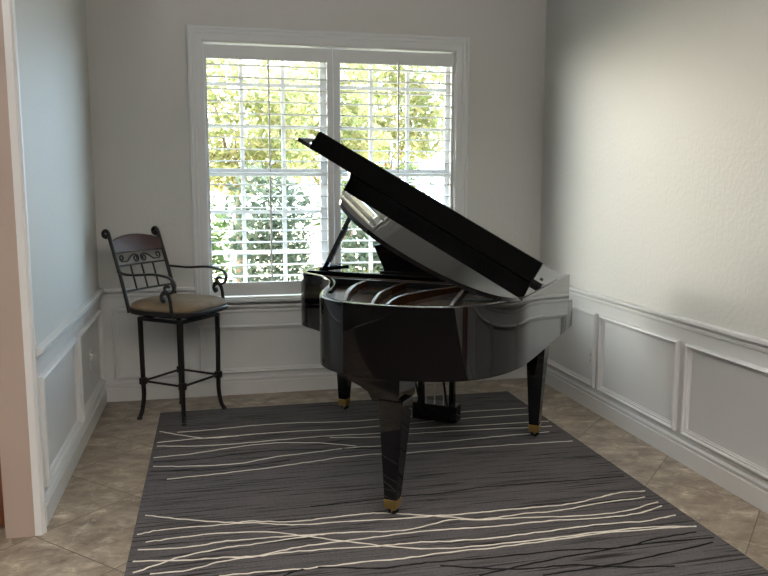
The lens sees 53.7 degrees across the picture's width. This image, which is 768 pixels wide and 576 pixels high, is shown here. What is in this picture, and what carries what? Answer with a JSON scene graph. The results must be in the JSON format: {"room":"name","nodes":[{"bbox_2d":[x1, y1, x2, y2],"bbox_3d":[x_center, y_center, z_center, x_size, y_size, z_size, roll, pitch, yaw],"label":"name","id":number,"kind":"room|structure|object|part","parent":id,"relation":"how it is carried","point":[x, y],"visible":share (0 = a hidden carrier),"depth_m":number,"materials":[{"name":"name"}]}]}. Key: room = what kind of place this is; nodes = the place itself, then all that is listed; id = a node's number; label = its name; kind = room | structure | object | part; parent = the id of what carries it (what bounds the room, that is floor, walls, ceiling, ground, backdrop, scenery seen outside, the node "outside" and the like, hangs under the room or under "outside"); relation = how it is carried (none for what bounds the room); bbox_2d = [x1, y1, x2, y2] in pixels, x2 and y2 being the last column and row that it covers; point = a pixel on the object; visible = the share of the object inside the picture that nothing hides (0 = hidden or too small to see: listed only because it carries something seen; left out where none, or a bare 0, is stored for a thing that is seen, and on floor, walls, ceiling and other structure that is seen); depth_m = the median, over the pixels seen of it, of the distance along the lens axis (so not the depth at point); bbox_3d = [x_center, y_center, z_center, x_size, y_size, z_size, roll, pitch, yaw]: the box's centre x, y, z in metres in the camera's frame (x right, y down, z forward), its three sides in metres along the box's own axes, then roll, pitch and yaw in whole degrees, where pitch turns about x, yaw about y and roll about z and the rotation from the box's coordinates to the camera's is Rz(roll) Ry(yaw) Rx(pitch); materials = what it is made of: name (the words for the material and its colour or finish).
{"room":"music room","nodes":[
{"label":"music room","id":0,"kind":"room"},
{"bbox_2d":[15,0,98,345],"bbox_3d":[-1.794,-0.573,4.100,0.128,3.050,2.115,-2,8,-13],"label":"wall","id":1,"kind":"structure","parent":0,"point":[51,34],"depth_m":3.92,"materials":[{"name":"grey paint"}]},
{"bbox_2d":[0,461,4,526],"bbox_3d":[-2.087,-0.165,3.076,0.870,2.490,0.121,-2,8,-13],"label":"door","id":2,"kind":"structure","parent":1,"relation":"in","point":[2,521],"depth_m":3.33,"materials":[{"name":"brown wood"}]},
{"bbox_2d":[0,0,34,538],"bbox_3d":[-1.567,-0.436,3.072,0.118,3.050,0.012,-2,8,-13],"label":"trim","id":3,"kind":"structure","parent":1,"relation":"attached to","point":[15,459],"depth_m":3.17,"materials":[{"name":"beige paint"}]},
{"bbox_2d":[2,0,46,535],"bbox_3d":[-1.500,-0.444,3.135,0.043,3.050,0.100,-2,8,-13],"label":"trim","id":4,"kind":"structure","parent":1,"relation":"attached to","point":[8,6],"depth_m":3.14,"materials":[{"name":"grey paint"}]},
{"bbox_2d":[38,337,82,486],"bbox_3d":[-1.613,0.583,3.815,0.027,0.503,0.925,-2,8,-13],"label":"trim","id":5,"kind":"structure","parent":1,"relation":"attached to","point":[49,472],"depth_m":3.65,"materials":[{"name":"grey paint"}]},
{"bbox_2d":[37,299,100,490],"bbox_3d":[-1.742,0.529,4.308,0.004,0.710,2.020,-2,8,-13],"label":"wainscoting","id":6,"kind":"structure","parent":1,"relation":"attached to","point":[60,393],"depth_m":3.99,"materials":[{"name":"grey paint"}]},
{"bbox_2d":[36,289,103,361],"bbox_3d":[-1.726,0.167,4.269,0.038,0.062,2.010,-2,8,-13],"label":"trim","id":7,"kind":"structure","parent":1,"relation":"attached to","point":[64,327],"depth_m":3.91,"materials":[{"name":"grey paint"}]},
{"bbox_2d":[45,384,106,525],"bbox_3d":[-1.733,0.863,4.350,0.020,0.136,2.030,-2,8,-13],"label":"baseboard","id":8,"kind":"structure","parent":1,"relation":"attached to","point":[55,490],"depth_m":4.02,"materials":[{"name":"grey paint"}]},
{"bbox_2d":[75,310,105,421],"bbox_3d":[-1.826,0.459,4.746,0.027,0.503,0.918,-2,8,-13],"label":"trim","id":9,"kind":"structure","parent":1,"relation":"attached to","point":[99,314],"depth_m":4.86,"materials":[{"name":"grey paint"}]},
{"bbox_2d":[89,350,92,369],"bbox_3d":[-1.842,0.452,4.774,0.009,0.116,0.072,-2,8,-13],"label":"wall outlet","id":10,"kind":"object","parent":1,"relation":"attached to","point":[90,352],"visible":1,"depth_m":4.76,"materials":[{"name":"grey plastic"}]},
{"bbox_2d":[85,0,546,304],"bbox_3d":[-0.356,-0.765,5.549,3.604,3.050,0.100,-2,8,-13],"label":"wall","id":11,"kind":"structure","parent":0,"point":[137,49],"depth_m":5.28,"materials":[{"name":"grey paint"}]},
{"bbox_2d":[101,286,194,297],"bbox_3d":[-1.648,0.031,5.288,0.645,0.062,0.038,-2,8,-13],"label":"trim","id":12,"kind":"structure","parent":11,"relation":"attached to","point":[150,292],"depth_m":5.28,"materials":[{"name":"grey paint"}]},
{"bbox_2d":[100,297,197,382],"bbox_3d":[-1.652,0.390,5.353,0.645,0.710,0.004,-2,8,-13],"label":"trim","id":13,"kind":"structure","parent":11,"relation":"attached to","point":[160,339],"depth_m":5.34,"materials":[{"name":"grey paint"}]},
{"bbox_2d":[219,302,300,313],"bbox_3d":[-0.356,0.130,5.597,2.005,0.062,0.038,-2,8,-13],"label":"trim","id":14,"kind":"structure","parent":11,"relation":"attached to","point":[292,306],"depth_m":5.48,"materials":[{"name":"grey paint"}]},
{"bbox_2d":[196,311,330,377],"bbox_3d":[-0.360,0.422,5.653,2.005,0.570,0.004,-2,8,-13],"label":"trim","id":15,"kind":"structure","parent":11,"relation":"attached to","point":[281,346],"depth_m":5.52,"materials":[{"name":"grey paint"}]},
{"bbox_2d":[104,364,526,401],"bbox_3d":[-0.374,0.688,5.677,3.264,0.136,0.020,-2,8,-13],"label":"baseboard","id":16,"kind":"structure","parent":11,"relation":"attached to","point":[324,380],"depth_m":5.52,"materials":[{"name":"grey paint"}]},
{"bbox_2d":[186,24,469,302],"bbox_3d":[-0.366,-0.870,5.501,2.090,1.906,0.162,-2,8,-13],"label":"window","id":17,"kind":"structure","parent":11,"relation":"in","point":[196,35],"depth_m":5.45,"materials":[{"name":"grey wood"}]},
{"bbox_3d":[-0.356,0.071,5.577,2.090,0.022,0.062,-2,8,-13],"label":"sill","id":18,"kind":"part","parent":17,"relation":"part of","materials":[{"name":"grey"}]},
{"bbox_3d":[-0.853,-0.829,5.462,0.890,1.774,0.028,-2,8,-13],"label":"sash","id":19,"kind":"part","parent":17,"relation":"part of","materials":[{"name":"white"}]},
{"bbox_2d":[203,44,333,295],"bbox_3d":[-0.802,-0.817,5.401,0.894,1.748,0.116,-2,8,-13],"label":"plantation shutter","id":20,"kind":"object","parent":17,"relation":"attached to","point":[213,51],"visible":0.84,"depth_m":5.38,"materials":[{"name":"grey wood"}]},
{"bbox_3d":[-0.818,-0.001,5.521,0.833,0.095,0.026,-2,8,-13],"label":"rail","id":21,"kind":"part","parent":20,"relation":"part of","materials":[{"name":"grey wood"}]},
{"bbox_3d":[-0.817,-1.639,5.302,0.833,0.091,0.026,-2,8,-13],"label":"rail","id":22,"kind":"part","parent":20,"relation":"part of","materials":[{"name":"grey wood"}]},
{"bbox_3d":[-0.803,-1.214,5.295,0.013,0.794,0.014,-2,8,-13],"label":"tilt rod","id":23,"kind":"part","parent":20,"relation":"part of","materials":[{"name":"grey wood"}]},
{"bbox_3d":[-0.803,-0.419,5.401,0.013,0.733,0.014,-2,8,-13],"label":"tilt rod","id":24,"kind":"part","parent":20,"relation":"part of","materials":[{"name":"grey wood"}]},
{"bbox_3d":[0.068,-0.855,5.669,0.890,1.774,0.028,-2,8,-13],"label":"sash","id":25,"kind":"part","parent":17,"relation":"part of","materials":[{"name":"white wood"}]},
{"bbox_2d":[333,49,453,263],"bbox_3d":[0.079,-0.843,5.599,0.897,1.748,0.116,-2,8,-13],"label":"plantation shutter","id":26,"kind":"object","parent":17,"relation":"attached to","point":[339,56],"visible":0.66,"depth_m":5.52,"materials":[{"name":"grey wood"}]},
{"bbox_3d":[0.089,-1.665,5.506,0.836,0.091,0.026,-2,8,-13],"label":"rail","id":27,"kind":"part","parent":26,"relation":"part of","materials":[{"name":"grey wood"}]},
{"bbox_3d":[0.103,-1.240,5.499,0.013,0.794,0.014,-2,8,-13],"label":"tilt rod","id":28,"kind":"part","parent":26,"relation":"part of","materials":[{"name":"grey wood"}]},
{"bbox_2d":[0,378,767,575],"bbox_3d":[-1.476,1.069,3.779,6.660,0.120,3.700,-2,8,-13],"label":"floor","id":29,"kind":"structure","parent":0,"point":[90,531],"depth_m":3.87,"materials":[{"name":"tile"}]},
{"bbox_2d":[101,226,227,425],"bbox_3d":[-1.401,0.226,4.983,0.668,1.234,0.558,3,8,24],"label":"bar stool","id":30,"kind":"object","parent":29,"relation":"on","point":[173,305],"visible":1,"depth_m":4.87,"materials":[{"name":"black metal"}]},
{"bbox_3d":[-1.703,-0.107,4.822,0.212,0.532,0.024,3,8,24],"label":"post","id":31,"kind":"part","parent":30,"relation":"part of","materials":[{"name":"black metal"}]},
{"bbox_3d":[-1.645,-0.304,5.023,0.066,0.112,0.442,3,8,24],"label":"crest rail","id":32,"kind":"part","parent":30,"relation":"part of","materials":[{"name":"brown wood"}]},
{"bbox_3d":[-1.626,-0.249,5.022,0.026,0.013,0.451,3,8,24],"label":"cross rail","id":33,"kind":"part","parent":30,"relation":"part of","materials":[{"name":"black metal"}]},
{"bbox_3d":[-1.575,0.522,4.900,0.059,0.668,0.061,4,8,26],"label":"leg","id":34,"kind":"part","parent":30,"relation":"part of","materials":[{"name":"black metal"}]},
{"bbox_3d":[-1.602,-0.164,5.022,0.026,0.013,0.451,3,8,24],"label":"cross rail","id":35,"kind":"part","parent":30,"relation":"part of","materials":[{"name":"black metal"}]},
{"bbox_3d":[-1.485,-0.032,4.699,0.488,0.126,0.058,4,9,28],"label":"armrest","id":36,"kind":"part","parent":30,"relation":"part of","materials":[{"name":"black metal"}]},
{"bbox_3d":[-1.559,-0.003,5.024,0.026,0.013,0.451,3,8,24],"label":"cross rail","id":37,"kind":"part","parent":30,"relation":"part of","materials":[{"name":"black metal"}]},
{"bbox_3d":[-1.415,0.206,4.788,0.356,0.022,0.022,4,8,26],"label":"rail","id":38,"kind":"part","parent":30,"relation":"part of","materials":[{"name":"black metal"}]},
{"bbox_3d":[-1.514,-0.163,5.237,0.212,0.532,0.024,3,8,24],"label":"post","id":39,"kind":"part","parent":30,"relation":"part of","materials":[{"name":"black metal"}]},
{"bbox_3d":[-1.408,0.477,5.235,0.059,0.668,0.061,4,8,26],"label":"leg","id":40,"kind":"part","parent":30,"relation":"part of","materials":[{"name":"black metal"}]},
{"bbox_3d":[-1.336,0.134,4.941,0.524,0.032,0.511,3,8,24],"label":"seat frame","id":41,"kind":"part","parent":30,"relation":"part of","materials":[{"name":"black metal"}]},
{"bbox_2d":[131,293,226,312],"bbox_3d":[-1.336,0.089,4.935,0.516,0.064,0.503,3,8,24],"label":"seat cushion","id":42,"kind":"object","parent":30,"relation":"on","point":[180,302],"depth_m":4.78,"materials":[{"name":"beige fabric"}]},
{"bbox_3d":[-1.264,0.537,4.747,0.059,0.658,0.061,4,8,26],"label":"leg","id":43,"kind":"part","parent":30,"relation":"part of","materials":[{"name":"black metal"}]},
{"bbox_3d":[-1.272,-0.094,5.170,0.488,0.126,0.058,3,8,20],"label":"armrest","id":44,"kind":"part","parent":30,"relation":"part of","materials":[{"name":"black metal"}]},
{"bbox_3d":[-1.187,0.195,4.875,0.022,0.022,0.360,4,8,26],"label":"rail","id":45,"kind":"part","parent":30,"relation":"part of","materials":[{"name":"black metal"}]},
{"bbox_3d":[-1.097,0.493,5.082,0.059,0.658,0.061,4,8,26],"label":"leg","id":46,"kind":"part","parent":30,"relation":"part of","materials":[{"name":"black metal"}]},
{"bbox_2d":[124,391,767,575],"bbox_3d":[0.047,0.995,3.845,2.460,0.013,3.052,-2,8,-13],"label":"area rug","id":47,"kind":"object","parent":29,"relation":"on","point":[293,489],"visible":0.94,"depth_m":3.62,"materials":[{"name":"grey carpet"}]},
{"bbox_2d":[297,132,572,514],"bbox_3d":[0.092,0.041,4.171,1.605,1.789,1.747,4,8,24],"label":"grand piano","id":48,"kind":"object","parent":47,"relation":"on","point":[452,301],"visible":1,"depth_m":3.56,"materials":[{"name":"black wood"}]},
{"bbox_3d":[-0.258,0.461,5.069,0.170,0.567,0.170,4,8,24],"label":"leg","id":49,"kind":"part","parent":48,"relation":"part of","materials":[{"name":"black wood"}]},
{"bbox_2d":[309,268,440,279],"bbox_3d":[0.247,-0.072,4.532,1.503,0.017,0.180,4,8,24],"label":"desk tray","id":50,"kind":"object","parent":48,"relation":"on","point":[405,273],"depth_m":4.63,"materials":[{"name":"black wood"}]},
{"bbox_3d":[0.214,-0.006,4.295,1.330,0.047,0.030,4,8,24],"label":"damper rail","id":51,"kind":"part","parent":48,"relation":"part of","materials":[{"name":"black wood"}]},
{"bbox_3d":[-0.013,0.072,3.967,1.502,0.030,1.090,4,8,24],"label":"iron plate","id":52,"kind":"part","parent":48,"relation":"part of","materials":[{"name":"brown metal"}]},
{"bbox_3d":[0.077,-0.374,3.829,1.375,0.756,1.217,4,8,24],"label":"lid","id":53,"kind":"part","parent":48,"relation":"part of","materials":[{"name":"black wood"}]},
{"bbox_3d":[0.911,0.535,4.522,0.170,0.567,0.170,4,8,24],"label":"leg","id":54,"kind":"part","parent":48,"relation":"part of","materials":[{"name":"black wood"}]},
{"bbox_2d":[540,0,767,339],"bbox_3d":[2.376,-0.187,1.234,0.200,3.050,9.600,-2,8,-13],"label":"wall","id":55,"kind":"structure","parent":0,"point":[654,193],"depth_m":4.29,"materials":[{"name":"grey paint"}]},
{"bbox_2d":[547,305,597,387],"bbox_3d":[1.316,0.367,5.485,0.027,0.510,0.855,-2,8,-13],"label":"trim","id":56,"kind":"structure","parent":55,"relation":"attached to","point":[591,383],"depth_m":5.13,"materials":[{"name":"grey paint"}]},
{"bbox_2d":[588,349,591,366],"bbox_3d":[1.404,0.474,5.147,0.009,0.116,0.072,-2,8,-13],"label":"wall outlet","id":57,"kind":"object","parent":55,"relation":"attached to","point":[589,350],"visible":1,"depth_m":5.15,"materials":[{"name":"grey plastic"}]},
{"bbox_2d":[597,315,680,430],"bbox_3d":[1.518,0.485,4.600,0.027,0.510,0.863,-2,8,-13],"label":"trim","id":58,"kind":"structure","parent":55,"relation":"attached to","point":[672,424],"depth_m":4.51,"materials":[{"name":"grey paint"}]},
{"bbox_2d":[545,366,767,513],"bbox_3d":[2.267,1.260,1.402,0.020,0.136,9.600,-2,8,-13],"label":"baseboard","id":59,"kind":"structure","parent":55,"relation":"attached to","point":[753,490],"depth_m":4.25,"materials":[{"name":"grey paint"}]},
{"bbox_2d":[547,295,767,482],"bbox_3d":[2.276,0.926,1.359,0.004,0.710,9.600,-2,8,-13],"label":"wainscoting","id":60,"kind":"structure","parent":55,"relation":"attached to","point":[728,404],"depth_m":4.19,"materials":[{"name":"grey paint"}]},
{"bbox_2d":[569,286,767,353],"bbox_3d":[2.259,0.566,1.308,0.038,0.062,9.600,-2,8,-13],"label":"trim","id":61,"kind":"structure","parent":55,"relation":"attached to","point":[734,337],"depth_m":4.13,"materials":[{"name":"grey paint"}]},
{"bbox_2d":[680,343,767,479],"bbox_3d":[1.723,0.605,3.704,0.027,0.510,0.860,-2,8,-13],"label":"trim","id":62,"kind":"structure","parent":55,"relation":"attached to","point":[689,348],"depth_m":3.90,"materials":[{"name":"grey paint"}]},
{"label":"outside","id":63,"kind":"structure","parent":0,"visible":0},
{"bbox_2d":[211,216,364,281],"bbox_3d":[-3.475,-1.574,25.417,34.000,0.100,39.900,-2,8,-13],"label":"ground","id":64,"kind":"structure","parent":63,"point":[314,257],"depth_m":23.62,"materials":[{"name":"white"}]},
{"bbox_2d":[210,197,229,282],"bbox_3d":[-2.218,-0.260,8.258,1.100,1.920,0.930,-2,8,-13],"label":"shrub","id":65,"kind":"object","parent":64,"relation":"on","point":[216,238],"visible":0.02,"depth_m":8.27,"materials":[{"name":"green plant"}]},
{"bbox_2d":[206,58,319,281],"bbox_3d":[-2.375,-2.010,12.836,3.027,4.134,1.669,-2,8,-13],"label":"tree","id":66,"kind":"object","parent":64,"relation":"on","point":[255,155],"visible":0.44,"depth_m":12.55,"materials":[{"name":"green plant"}]},
{"bbox_2d":[221,162,314,281],"bbox_3d":[-1.420,-0.506,9.330,1.186,2.083,0.932,-2,8,-13],"label":"shrub","id":67,"kind":"object","parent":64,"relation":"on","point":[250,224],"visible":0.52,"depth_m":9.19,"materials":[{"name":"green plant"}]},
{"bbox_2d":[243,60,393,186],"bbox_3d":[-1.329,-2.781,15.644,3.231,4.923,1.884,-2,8,-13],"label":"tree","id":68,"kind":"object","parent":64,"relation":"on","point":[351,144],"visible":0.26,"depth_m":15.29,"materials":[{"name":"green plant"}]},
{"bbox_2d":[297,179,354,259],"bbox_3d":[-0.484,-0.673,11.258,1.576,1.907,1.645,-2,8,-13],"label":"palm tree","id":69,"kind":"object","parent":64,"relation":"on","point":[342,181],"visible":0.15,"depth_m":11.18,"materials":[{"name":"green plant"}]},
{"bbox_2d":[341,213,383,269],"bbox_3d":[-0.153,-0.292,8.743,1.109,1.843,0.935,-2,8,-13],"label":"shrub","id":70,"kind":"object","parent":64,"relation":"on","point":[360,234],"visible":0.18,"depth_m":8.48,"materials":[{"name":"green plant"}]},
{"bbox_2d":[346,164,436,193],"bbox_3d":[0.159,-1.049,13.120,1.677,2.162,1.735,-2,8,-13],"label":"palm tree","id":71,"kind":"object","parent":64,"relation":"on","point":[411,167],"visible":0.1,"depth_m":12.93,"materials":[{"name":"green plant"}]},
{"bbox_2d":[340,63,444,168],"bbox_3d":[0.208,-3.511,18.401,3.559,5.645,2.176,-2,8,-13],"label":"tree","id":72,"kind":"object","parent":64,"relation":"on","point":[413,100],"visible":0.38,"depth_m":17.95,"materials":[{"name":"green plant"}]}
]}

